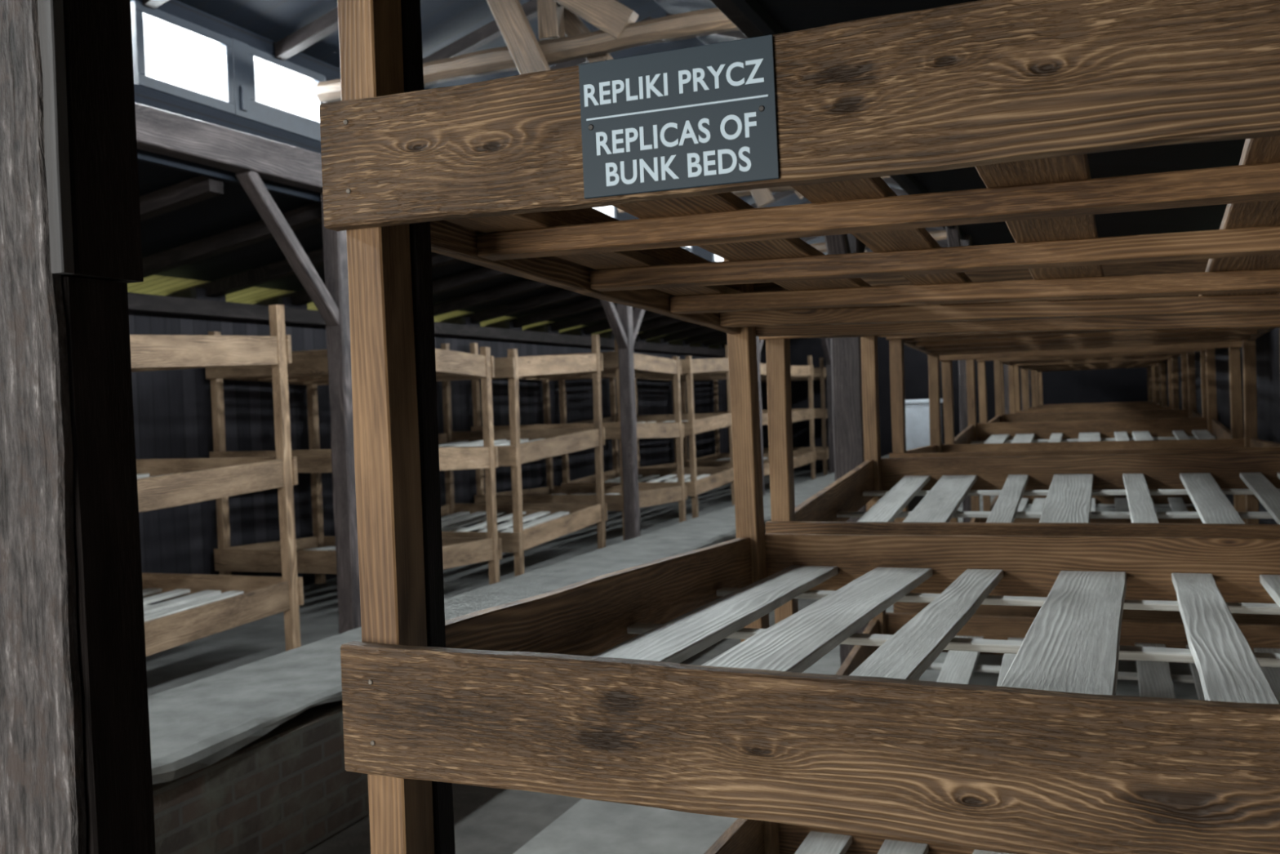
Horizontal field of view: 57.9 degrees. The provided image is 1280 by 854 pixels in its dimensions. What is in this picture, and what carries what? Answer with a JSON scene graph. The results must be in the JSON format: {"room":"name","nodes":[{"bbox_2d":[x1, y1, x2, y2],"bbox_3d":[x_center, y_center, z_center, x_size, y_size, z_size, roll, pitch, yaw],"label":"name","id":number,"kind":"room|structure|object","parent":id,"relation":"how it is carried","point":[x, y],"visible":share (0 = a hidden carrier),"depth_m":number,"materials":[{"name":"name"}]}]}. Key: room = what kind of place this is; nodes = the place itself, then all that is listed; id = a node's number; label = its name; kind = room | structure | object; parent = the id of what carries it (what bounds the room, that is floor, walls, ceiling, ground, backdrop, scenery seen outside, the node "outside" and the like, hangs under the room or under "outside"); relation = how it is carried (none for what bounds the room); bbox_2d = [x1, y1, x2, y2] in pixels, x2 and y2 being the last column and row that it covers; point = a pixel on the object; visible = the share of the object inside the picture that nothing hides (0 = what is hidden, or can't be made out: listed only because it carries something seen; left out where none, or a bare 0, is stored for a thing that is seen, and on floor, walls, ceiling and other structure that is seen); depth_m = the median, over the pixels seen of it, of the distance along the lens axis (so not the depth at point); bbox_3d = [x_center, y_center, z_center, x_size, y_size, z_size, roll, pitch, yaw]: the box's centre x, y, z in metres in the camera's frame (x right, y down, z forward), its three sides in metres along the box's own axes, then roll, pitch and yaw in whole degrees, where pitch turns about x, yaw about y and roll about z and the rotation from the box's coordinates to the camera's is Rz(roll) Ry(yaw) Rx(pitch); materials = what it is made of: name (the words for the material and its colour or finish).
{"room":"dormitory","nodes":[
{"label":"dormitory","id":0,"kind":"room"},
{"bbox_2d":[129,0,712,262],"bbox_3d":[-0.716,-2.318,12.637,0.050,1.045,29.700,-2,1,22],"label":"wall","id":1,"kind":"structure","parent":0,"point":[144,95],"depth_m":7.57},
{"bbox_2d":[142,0,168,8],"bbox_3d":[-2.079,-2.885,6.569,1.885,0.695,0.090,-2,1,22],"label":"rafter","id":2,"kind":"object","parent":1,"relation":"attached to","point":[153,4],"visible":1,"depth_m":6.91,"materials":[{"name":"grey wood"}]},
{"bbox_2d":[129,0,324,142],"bbox_3d":[-2.670,-2.310,7.697,0.105,0.500,1.800,-2,1,22],"label":"window","id":3,"kind":"structure","parent":1,"relation":"in","point":[237,58],"depth_m":7.61,"materials":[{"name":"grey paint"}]},
{"bbox_2d":[275,7,338,61],"bbox_3d":[-1.640,-2.925,7.675,1.885,0.695,0.090,-2,1,22],"label":"rafter","id":4,"kind":"object","parent":1,"relation":"attached to","point":[323,26],"visible":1,"depth_m":7.90,"materials":[{"name":"grey wood"}]},
{"bbox_2d":[549,16,653,70],"bbox_3d":[-0.762,-3.004,9.885,1.885,0.695,0.090,-2,1,22],"label":"rafter","id":5,"kind":"object","parent":1,"relation":"attached to","point":[583,60],"visible":0.12,"depth_m":9.76,"materials":[{"name":"grey wood"}]},
{"bbox_2d":[608,205,616,218],"bbox_3d":[-0.637,-2.493,12.814,0.105,0.500,1.800,-2,1,22],"label":"window","id":6,"kind":"structure","parent":1,"relation":"in","point":[611,209],"depth_m":13.60,"materials":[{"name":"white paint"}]},
{"bbox_2d":[680,245,692,252],"bbox_3d":[0.378,-2.584,15.369,0.105,0.500,1.800,-2,1,22],"label":"window","id":7,"kind":"structure","parent":1,"relation":"in","point":[688,248],"depth_m":16.06,"materials":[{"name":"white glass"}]},
{"bbox_2d":[711,253,718,262],"bbox_3d":[1.393,-2.675,17.923,0.105,0.500,1.800,-2,1,22],"label":"window","id":8,"kind":"structure","parent":1,"relation":"in","point":[713,254],"depth_m":17.09,"materials":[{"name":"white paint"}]},
{"bbox_2d":[800,235,822,242],"bbox_3d":[3.190,-3.358,19.833,1.885,0.695,0.090,-2,1,22],"label":"rafter","id":9,"kind":"object","parent":1,"relation":"attached to","point":[807,239],"visible":0.02,"depth_m":19.91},
{"bbox_2d":[137,160,712,336],"bbox_3d":[-1.710,-1.659,13.055,2.250,0.400,30.500,-2,1,22],"label":"ceiling","id":10,"kind":"structure","parent":0,"point":[233,209],"depth_m":9.52,"materials":[{"name":"black wood"}]},
{"bbox_2d":[139,175,223,222],"bbox_3d":[-4.002,-1.333,8.035,2.690,0.562,0.130,-2,1,22],"label":"rafter","id":11,"kind":"object","parent":10,"relation":"attached to","point":[198,188],"visible":0.32,"depth_m":7.59,"materials":[{"name":"grey wood"}]},
{"bbox_2d":[142,202,322,277],"bbox_3d":[-3.563,-1.372,9.140,2.690,0.562,0.130,-2,1,22],"label":"rafter","id":12,"kind":"object","parent":10,"relation":"attached to","point":[309,215],"visible":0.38,"depth_m":8.95,"materials":[{"name":"grey wood"}]},
{"bbox_2d":[166,248,324,297],"bbox_3d":[-3.124,-1.411,10.245,2.690,0.562,0.130,-2,1,22],"label":"rafter","id":13,"kind":"object","parent":10,"relation":"attached to","point":[282,268],"visible":0.38,"depth_m":10.33,"materials":[{"name":"grey wood"}]},
{"bbox_2d":[253,252,460,306],"bbox_3d":[-2.685,-1.451,11.351,2.690,0.562,0.130,-2,1,22],"label":"rafter","id":14,"kind":"object","parent":10,"relation":"attached to","point":[301,297],"visible":0.17,"depth_m":11.56,"materials":[{"name":"grey wood"}]},
{"bbox_2d":[433,279,551,316],"bbox_3d":[-1.807,-1.530,13.561,2.690,0.562,0.130,-2,1,22],"label":"rafter","id":15,"kind":"object","parent":10,"relation":"attached to","point":[527,285],"visible":0.5,"depth_m":13.49,"materials":[{"name":"grey wood"}]},
{"bbox_2d":[438,288,585,324],"bbox_3d":[-1.368,-1.569,14.666,2.690,0.562,0.130,-2,1,22],"label":"rafter","id":16,"kind":"object","parent":10,"relation":"attached to","point":[563,295],"visible":0.5,"depth_m":14.68,"materials":[{"name":"grey wood"}]},
{"bbox_2d":[484,297,615,328],"bbox_3d":[-0.928,-1.608,15.772,2.690,0.562,0.130,-2,1,22],"label":"rafter","id":17,"kind":"object","parent":10,"relation":"attached to","point":[594,303],"visible":0.4,"depth_m":15.82,"materials":[{"name":"grey wood"}]},
{"bbox_2d":[522,306,634,332],"bbox_3d":[-0.489,-1.648,16.877,2.690,0.562,0.130,-2,1,22],"label":"rafter","id":18,"kind":"object","parent":10,"relation":"attached to","point":[599,315],"visible":0.31,"depth_m":17.01,"materials":[{"name":"grey wood"}]},
{"bbox_2d":[559,311,664,335],"bbox_3d":[-0.050,-1.687,17.982,2.690,0.562,0.130,-2,1,22],"label":"rafter","id":19,"kind":"object","parent":10,"relation":"attached to","point":[648,315],"visible":0.21,"depth_m":18.15,"materials":[{"name":"grey wood"}]},
{"bbox_2d":[596,316,684,338],"bbox_3d":[0.389,-1.727,19.088,2.690,0.562,0.130,-2,1,22],"label":"rafter","id":20,"kind":"object","parent":10,"relation":"attached to","point":[668,321],"visible":0.19,"depth_m":19.09,"materials":[{"name":"grey wood"}]},
{"bbox_2d":[645,326,718,343],"bbox_3d":[1.267,-1.805,21.298,2.690,0.562,0.130,-2,1,22],"label":"rafter","id":21,"kind":"object","parent":10,"relation":"attached to","point":[700,331],"visible":0.29,"depth_m":21.42,"materials":[{"name":"black wood"}]},
{"bbox_2d":[689,335,727,346],"bbox_3d":[2.145,-1.884,23.509,2.690,0.562,0.130,-2,1,22],"label":"rafter","id":22,"kind":"object","parent":10,"relation":"attached to","point":[723,339],"visible":0.14,"depth_m":23.71,"materials":[{"name":"black wood"}]},
{"bbox_2d":[708,342,727,348],"bbox_3d":[2.584,-1.924,24.614,2.690,0.562,0.130,-2,1,22],"label":"rafter","id":23,"kind":"object","parent":10,"relation":"attached to","point":[723,344],"visible":0.02,"depth_m":24.92,"materials":[{"name":"black wood"}]},
{"bbox_2d":[128,311,729,615],"bbox_3d":[-2.737,0.160,13.528,0.100,2.800,29.700,-2,1,22],"label":"wall","id":24,"kind":"structure","parent":0,"point":[172,411],"depth_m":11.25,"materials":[{"name":"brown wood"}]},
{"bbox_2d":[127,292,269,321],"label":"plate","id":25,"kind":"object","parent":24,"relation":"attached to","point":[148,303],"depth_m":10.16,"materials":[{"name":"grey wood"}]},
{"bbox_2d":[284,306,325,326],"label":"plate","id":26,"kind":"object","parent":24,"relation":"attached to","point":[292,316],"depth_m":11.54,"materials":[{"name":"grey wood"}]},
{"bbox_2d":[191,287,725,349],"bbox_3d":[-2.851,-1.293,13.344,0.060,0.130,27.750,-2,1,22],"label":"trim","id":27,"kind":"structure","parent":24,"relation":"on","point":[196,292],"depth_m":14.83,"materials":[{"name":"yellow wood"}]},
{"bbox_2d":[434,321,591,346],"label":"plate","id":28,"kind":"object","parent":24,"relation":"attached to","point":[440,328],"depth_m":15.52,"materials":[{"name":"grey wood"}]},
{"bbox_2d":[633,341,725,356],"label":"plate","id":29,"kind":"object","parent":24,"relation":"attached to","point":[637,345],"depth_m":21.78,"materials":[{"name":"black wood"}]},
{"bbox_2d":[146,470,829,696],"bbox_3d":[-1.126,1.501,12.925,3.230,0.030,29.680,-2,1,22],"label":"floor","id":30,"kind":"structure","parent":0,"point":[180,665],"depth_m":10.32,"materials":[{"name":"concrete"}]},
{"bbox_2d":[129,304,303,656],"bbox_3d":[-3.833,0.446,7.605,2.110,2.502,2.246,-2,1,22],"label":"bunk bed","id":31,"kind":"object","parent":30,"relation":"on","point":[196,606],"visible":0.38,"depth_m":7.95,"materials":[{"name":"brown wood"}]},
{"bbox_2d":[235,170,361,634],"bbox_3d":[-2.180,-0.068,8.508,0.159,3.370,1.983,-2,1,22],"label":"pillar","id":32,"kind":"structure","parent":30,"relation":"on","point":[331,299],"depth_m":8.43,"materials":[{"name":"grey wood"}]},
{"bbox_2d":[134,102,322,192],"bbox_3d":[-0.603,-2.016,12.603,0.160,0.513,29.660,-2,1,22],"label":"beam","id":33,"kind":"structure","parent":32,"relation":"on","point":[159,131],"depth_m":7.31,"materials":[{"name":"grey wood"}]},
{"bbox_2d":[205,331,502,584],"bbox_3d":[-2.606,0.341,10.694,2.100,2.494,1.516,-2,1,22],"label":"bunk bed","id":34,"kind":"object","parent":30,"relation":"on","point":[317,553],"visible":0.5,"depth_m":10.41,"materials":[{"name":"brown wood"}]},
{"bbox_2d":[435,334,607,576],"bbox_3d":[-1.783,0.253,12.770,2.109,2.522,2.206,-2,1,22],"label":"bunk bed","id":35,"kind":"object","parent":30,"relation":"on","point":[516,446],"visible":0.57,"depth_m":12.83,"materials":[{"name":"brown wood"}]},
{"bbox_2d":[469,338,687,540],"bbox_3d":[-0.765,0.146,15.328,2.110,2.551,2.176,-2,1,22],"label":"bunk bed","id":36,"kind":"object","parent":30,"relation":"on","point":[644,365],"visible":0.48,"depth_m":15.01,"materials":[{"name":"brown wood"}]},
{"bbox_2d":[600,299,644,540],"bbox_3d":[-0.143,-0.251,13.635,0.161,3.370,1.983,-2,1,22],"label":"pillar","id":37,"kind":"structure","parent":30,"relation":"on","point":[624,324],"depth_m":13.57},
{"bbox_2d":[558,345,734,518],"bbox_3d":[0.157,0.054,17.650,2.109,2.572,2.076,-2,1,22],"label":"bunk bed","id":38,"kind":"object","parent":30,"relation":"on","point":[698,481],"visible":0.52,"depth_m":17.42,"materials":[{"name":"brown wood"}]},
{"bbox_2d":[634,362,769,482],"bbox_3d":[1.227,-0.025,20.344,2.096,2.536,2.176,-2,1,22],"label":"bunk bed","id":39,"kind":"object","parent":30,"relation":"on","point":[713,375],"visible":0.16,"depth_m":20.23,"materials":[{"name":"brown wood"}]},
{"bbox_2d":[680,355,816,479],"bbox_3d":[2.149,-0.108,22.666,2.101,2.536,2.176,-2,1,22],"label":"bunk bed","id":40,"kind":"object","parent":30,"relation":"on","point":[800,458],"visible":0.16,"depth_m":23.17,"materials":[{"name":"brown wood"}]},
{"bbox_2d":[755,336,764,494],"bbox_3d":[1.879,-0.432,18.725,0.160,3.370,1.983,-2,1,22],"label":"pillar","id":41,"kind":"structure","parent":30,"relation":"on","point":[758,342],"depth_m":18.70,"materials":[{"name":"wood"}]},
{"bbox_2d":[760,357,828,475],"bbox_3d":[3.293,-0.201,25.546,2.095,2.516,2.176,-2,1,22],"label":"bunk bed","id":42,"kind":"object","parent":30,"relation":"on","point":[820,373],"visible":0.16,"depth_m":24.21,"materials":[{"name":"brown wood"}]},
{"bbox_2d":[820,337,834,473],"bbox_3d":[3.963,-0.620,23.973,0.160,3.370,1.983,-2,1,22],"label":"pillar","id":43,"kind":"structure","parent":30,"relation":"on","point":[826,344],"depth_m":23.91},
{"bbox_2d":[176,0,942,254],"bbox_3d":[1.115,-3.224,11.877,4.210,0.705,30.500,-2,1,22],"label":"ceiling","id":44,"kind":"structure","parent":0,"point":[443,22],"depth_m":8.57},
{"bbox_2d":[422,0,537,63],"bbox_3d":[-1.201,-2.964,8.780,1.885,0.695,0.090,-2,1,22],"label":"rafter","id":45,"kind":"object","parent":44,"relation":"attached to","point":[490,32],"visible":0.47,"depth_m":8.77,"materials":[{"name":"grey wood"}]},
{"bbox_2d":[315,0,739,103],"bbox_3d":[-0.520,-2.782,7.539,3.800,1.125,0.315,-2,1,22],"label":"roof truss","id":46,"kind":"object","parent":44,"relation":"attached to","point":[619,30],"depth_m":7.47,"materials":[{"name":"brown wood"}]},
{"bbox_2d":[617,176,890,213],"bbox_3d":[1.517,-2.965,12.666,3.800,1.125,0.315,-2,1,22],"label":"tie beam","id":47,"kind":"structure","parent":44,"relation":"attached to","point":[762,197],"depth_m":12.61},
{"bbox_2d":[750,191,795,208],"bbox_3d":[1.873,-3.240,16.517,1.885,0.695,0.090,-2,1,22],"label":"rafter","id":48,"kind":"object","parent":44,"relation":"attached to","point":[777,197],"visible":0.08,"depth_m":16.43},
{"bbox_2d":[808,230,946,253],"bbox_3d":[3.539,-3.146,17.756,3.800,1.125,0.315,-2,1,22],"label":"tie beam","id":49,"kind":"structure","parent":44,"relation":"attached to","point":[938,235],"depth_m":17.38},
{"bbox_2d":[882,177,898,186],"bbox_3d":[3.753,-3.292,15.768,1.885,0.695,0.090,-2,1,22],"label":"rafter","id":50,"kind":"object","parent":44,"relation":"attached to","point":[888,180],"visible":0.02,"depth_m":15.85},
{"bbox_2d":[936,240,948,247],"bbox_3d":[6.827,-3.567,23.505,1.885,0.695,0.090,-2,1,22],"label":"rafter","id":51,"kind":"object","parent":44,"relation":"attached to","point":[940,243],"visible":0.02,"depth_m":23.70,"materials":[{"name":"grey wood"}]},
{"bbox_2d":[302,495,924,853],"bbox_3d":[1.385,1.547,11.940,8.860,0.200,29.900,-2,1,22],"label":"floor","id":52,"kind":"structure","parent":0,"point":[487,820],"depth_m":4.93,"materials":[{"name":"concrete"}]},
{"bbox_2d":[147,454,888,853],"bbox_3d":[1.054,1.159,11.627,0.828,0.612,24.300,-2,1,22],"label":"flue","id":53,"kind":"object","parent":52,"relation":"on","point":[249,758],"visible":0.28,"depth_m":4.63,"materials":[{"name":"grey paint"}]},
{"bbox_2d":[905,398,942,449],"bbox_3d":[5.678,0.248,23.323,0.820,1.600,0.800,-2,1,22],"label":"stove","id":54,"kind":"object","parent":52,"relation":"on","point":[917,411],"visible":0.31,"depth_m":23.00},
{"bbox_2d":[730,0,973,245],"bbox_3d":[3.008,-2.421,11.154,0.050,1.045,29.700,-2,1,22],"label":"wall","id":55,"kind":"structure","parent":0,"point":[752,10],"depth_m":4.83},
{"bbox_2d":[666,13,747,39],"bbox_3d":[1.119,-3.055,9.136,1.885,0.695,0.090,-2,1,22],"label":"rafter","id":56,"kind":"object","parent":55,"relation":"attached to","point":[735,35],"visible":0.08,"depth_m":9.24,"materials":[{"name":"grey wood"}]},
{"bbox_2d":[889,186,908,195],"bbox_3d":[4.192,-3.331,16.873,1.885,0.695,0.090,-2,1,22],"label":"rafter","id":57,"kind":"object","parent":55,"relation":"attached to","point":[899,192],"visible":0.02,"depth_m":16.98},
{"bbox_2d":[924,227,942,231],"bbox_3d":[5.949,-3.489,21.295,1.885,0.695,0.090,-2,1,22],"label":"rafter","id":58,"kind":"object","parent":55,"relation":"attached to","point":[928,229],"visible":0.02,"depth_m":21.45,"materials":[{"name":"grey wood"}]},
{"bbox_2d":[931,226,945,230],"bbox_3d":[5.510,-3.449,20.189,1.885,0.695,0.090,-2,1,22],"label":"rafter","id":59,"kind":"object","parent":55,"relation":"attached to","point":[941,227],"visible":0.02,"depth_m":20.25,"materials":[{"name":"grey wood"}]},
{"bbox_2d":[937,239,947,242],"bbox_3d":[6.388,-3.528,22.400,1.885,0.695,0.090,-2,1,22],"label":"rafter","id":60,"kind":"object","parent":55,"relation":"attached to","point":[944,240],"visible":0.02,"depth_m":22.53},
{"bbox_2d":[760,337,1152,470],"bbox_3d":[6.786,-1.644,25.722,8.860,5.200,0.100,-2,1,22],"label":"wall","id":61,"kind":"structure","parent":0,"point":[1117,384],"depth_m":25.86,"materials":[{"name":"brown wood"}]},
{"bbox_2d":[127,275,688,342],"bbox_3d":[-3.187,-1.355,13.653,0.950,0.186,30.500,-2,1,22],"label":"trim","id":62,"kind":"structure","parent":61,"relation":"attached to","point":[157,285],"depth_m":11.31,"materials":[{"name":"paint"}]},
{"bbox_2d":[755,0,1245,245],"bbox_3d":[4.145,-1.819,10.723,2.460,0.400,30.500,-2,1,22],"label":"ceiling","id":63,"kind":"structure","parent":0,"point":[791,15],"depth_m":7.15,"materials":[{"name":"black wood"}]},
{"bbox_2d":[1164,327,1279,524],"bbox_3d":[5.398,-0.064,10.288,0.100,2.800,29.700,-2,1,22],"label":"wall","id":64,"kind":"structure","parent":0,"point":[1267,345],"depth_m":8.96,"materials":[{"name":"brown wood"}]},
{"bbox_2d":[513,495,1198,853],"bbox_3d":[3.852,1.364,10.943,3.290,0.030,29.680,-2,1,22],"label":"floor","id":65,"kind":"structure","parent":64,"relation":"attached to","point":[589,826],"depth_m":4.72,"materials":[{"name":"concrete"}]},
{"bbox_2d":[0,0,155,853],"bbox_3d":[-0.861,0.035,1.690,0.242,3.420,0.154,-2,1,22],"label":"pillar","id":66,"kind":"structure","parent":65,"relation":"on","point":[76,765],"depth_m":1.61,"materials":[{"name":"grey wood"}]},
{"bbox_2d":[709,0,946,230],"bbox_3d":[2.916,-2.134,11.200,0.160,0.336,29.660,-2,1,22],"label":"beam","id":67,"kind":"structure","parent":66,"relation":"on","point":[727,7],"depth_m":5.07,"materials":[{"name":"wood"}]},
{"bbox_2d":[319,0,1279,853],"bbox_3d":[0.907,0.320,2.372,2.221,2.635,2.192,-2,1,22],"label":"bunk bed","id":68,"kind":"object","parent":65,"relation":"on","point":[582,689],"visible":1,"depth_m":1.80,"materials":[{"name":"brown wood"}]},
{"bbox_2d":[578,34,779,199],"bbox_3d":[0.050,-0.428,1.610,0.293,0.196,0.012,-2,1,23],"label":"sign","id":69,"kind":"object","parent":68,"relation":"attached to","point":[705,115],"visible":1,"depth_m":1.60,"materials":[{"name":"grey metal"}]},
{"bbox_2d":[823,233,869,665],"bbox_3d":[1.252,-0.167,6.872,0.190,3.390,1.983,-2,1,22],"label":"pillar","id":70,"kind":"structure","parent":65,"relation":"on","point":[846,352],"depth_m":6.78,"materials":[{"name":"grey wood"}]},
{"bbox_2d":[945,225,976,522],"bbox_3d":[3.397,-0.353,11.988,0.159,3.390,1.983,-2,1,22],"label":"pillar","id":71,"kind":"structure","parent":65,"relation":"on","point":[953,238],"depth_m":11.90,"materials":[{"name":"grey wood"}]},
{"bbox_2d":[1003,364,1009,413],"bbox_3d":[5.399,-0.534,17.108,0.180,3.390,1.983,-2,1,22],"label":"pillar","id":72,"kind":"structure","parent":65,"relation":"on","point":[1006,380],"depth_m":17.00,"materials":[{"name":"grey wood"}]},
{"bbox_2d":[759,333,1279,702],"bbox_3d":[1.812,0.408,4.731,2.128,2.302,1.976,-2,1,22],"label":"bunk bed","id":73,"kind":"object","parent":65,"relation":"on","point":[1068,483],"visible":0.28,"depth_m":5.20,"materials":[{"name":"brown wood"}]},
{"bbox_2d":[1021,369,1031,409],"bbox_3d":[7.428,-0.717,22.216,0.178,3.390,1.983,-2,1,22],"label":"pillar","id":74,"kind":"structure","parent":65,"relation":"on","point":[1029,371],"depth_m":22.10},
{"bbox_2d":[885,327,1279,624],"bbox_3d":[2.788,0.318,7.231,2.135,2.295,1.826,-2,1,22],"label":"bunk bed","id":75,"kind":"object","parent":65,"relation":"on","point":[935,345],"visible":0.29,"depth_m":7.31,"materials":[{"name":"brown wood"}]},
{"bbox_2d":[975,348,1207,511],"bbox_3d":[4.776,0.097,12.183,2.148,2.386,2.026,-2,1,22],"label":"bunk bed","id":76,"kind":"object","parent":65,"relation":"on","point":[1178,503],"visible":0.16,"depth_m":12.75,"materials":[{"name":"brown wood"}]},
{"bbox_2d":[939,340,1245,523],"bbox_3d":[3.740,0.199,9.637,2.146,2.367,2.026,-2,1,22],"label":"bunk bed","id":77,"kind":"object","parent":65,"relation":"on","point":[1209,427],"visible":0.14,"depth_m":10.10,"materials":[{"name":"brown wood"}]},
{"bbox_2d":[1013,357,1173,413],"bbox_3d":[6.763,-0.058,17.229,2.153,2.336,2.076,-2,1,22],"label":"bunk bed","id":78,"kind":"object","parent":65,"relation":"on","point":[1145,361],"visible":0.18,"depth_m":16.81,"materials":[{"name":"brown wood"}]},
{"bbox_2d":[1026,363,1161,409],"bbox_3d":[7.688,-0.146,19.549,2.147,2.345,2.076,-2,1,22],"label":"bunk bed","id":79,"kind":"object","parent":65,"relation":"on","point":[1157,366],"visible":0.06,"depth_m":20.02,"materials":[{"name":"brown wood"}]},
{"bbox_2d":[1035,365,1155,407],"bbox_3d":[8.759,-0.242,22.243,2.146,2.346,2.076,-2,1,22],"label":"bunk bed","id":80,"kind":"object","parent":65,"relation":"on","point":[1151,384],"visible":0.09,"depth_m":22.52,"materials":[{"name":"brown wood"}]},
{"bbox_2d":[1000,351,1192,511],"bbox_3d":[5.689,0.033,14.536,2.130,2.345,2.076,-2,1,22],"label":"bunk bed","id":81,"kind":"object","parent":65,"relation":"on","point":[1174,356],"visible":0.16,"depth_m":14.45,"materials":[{"name":"brown wood"}]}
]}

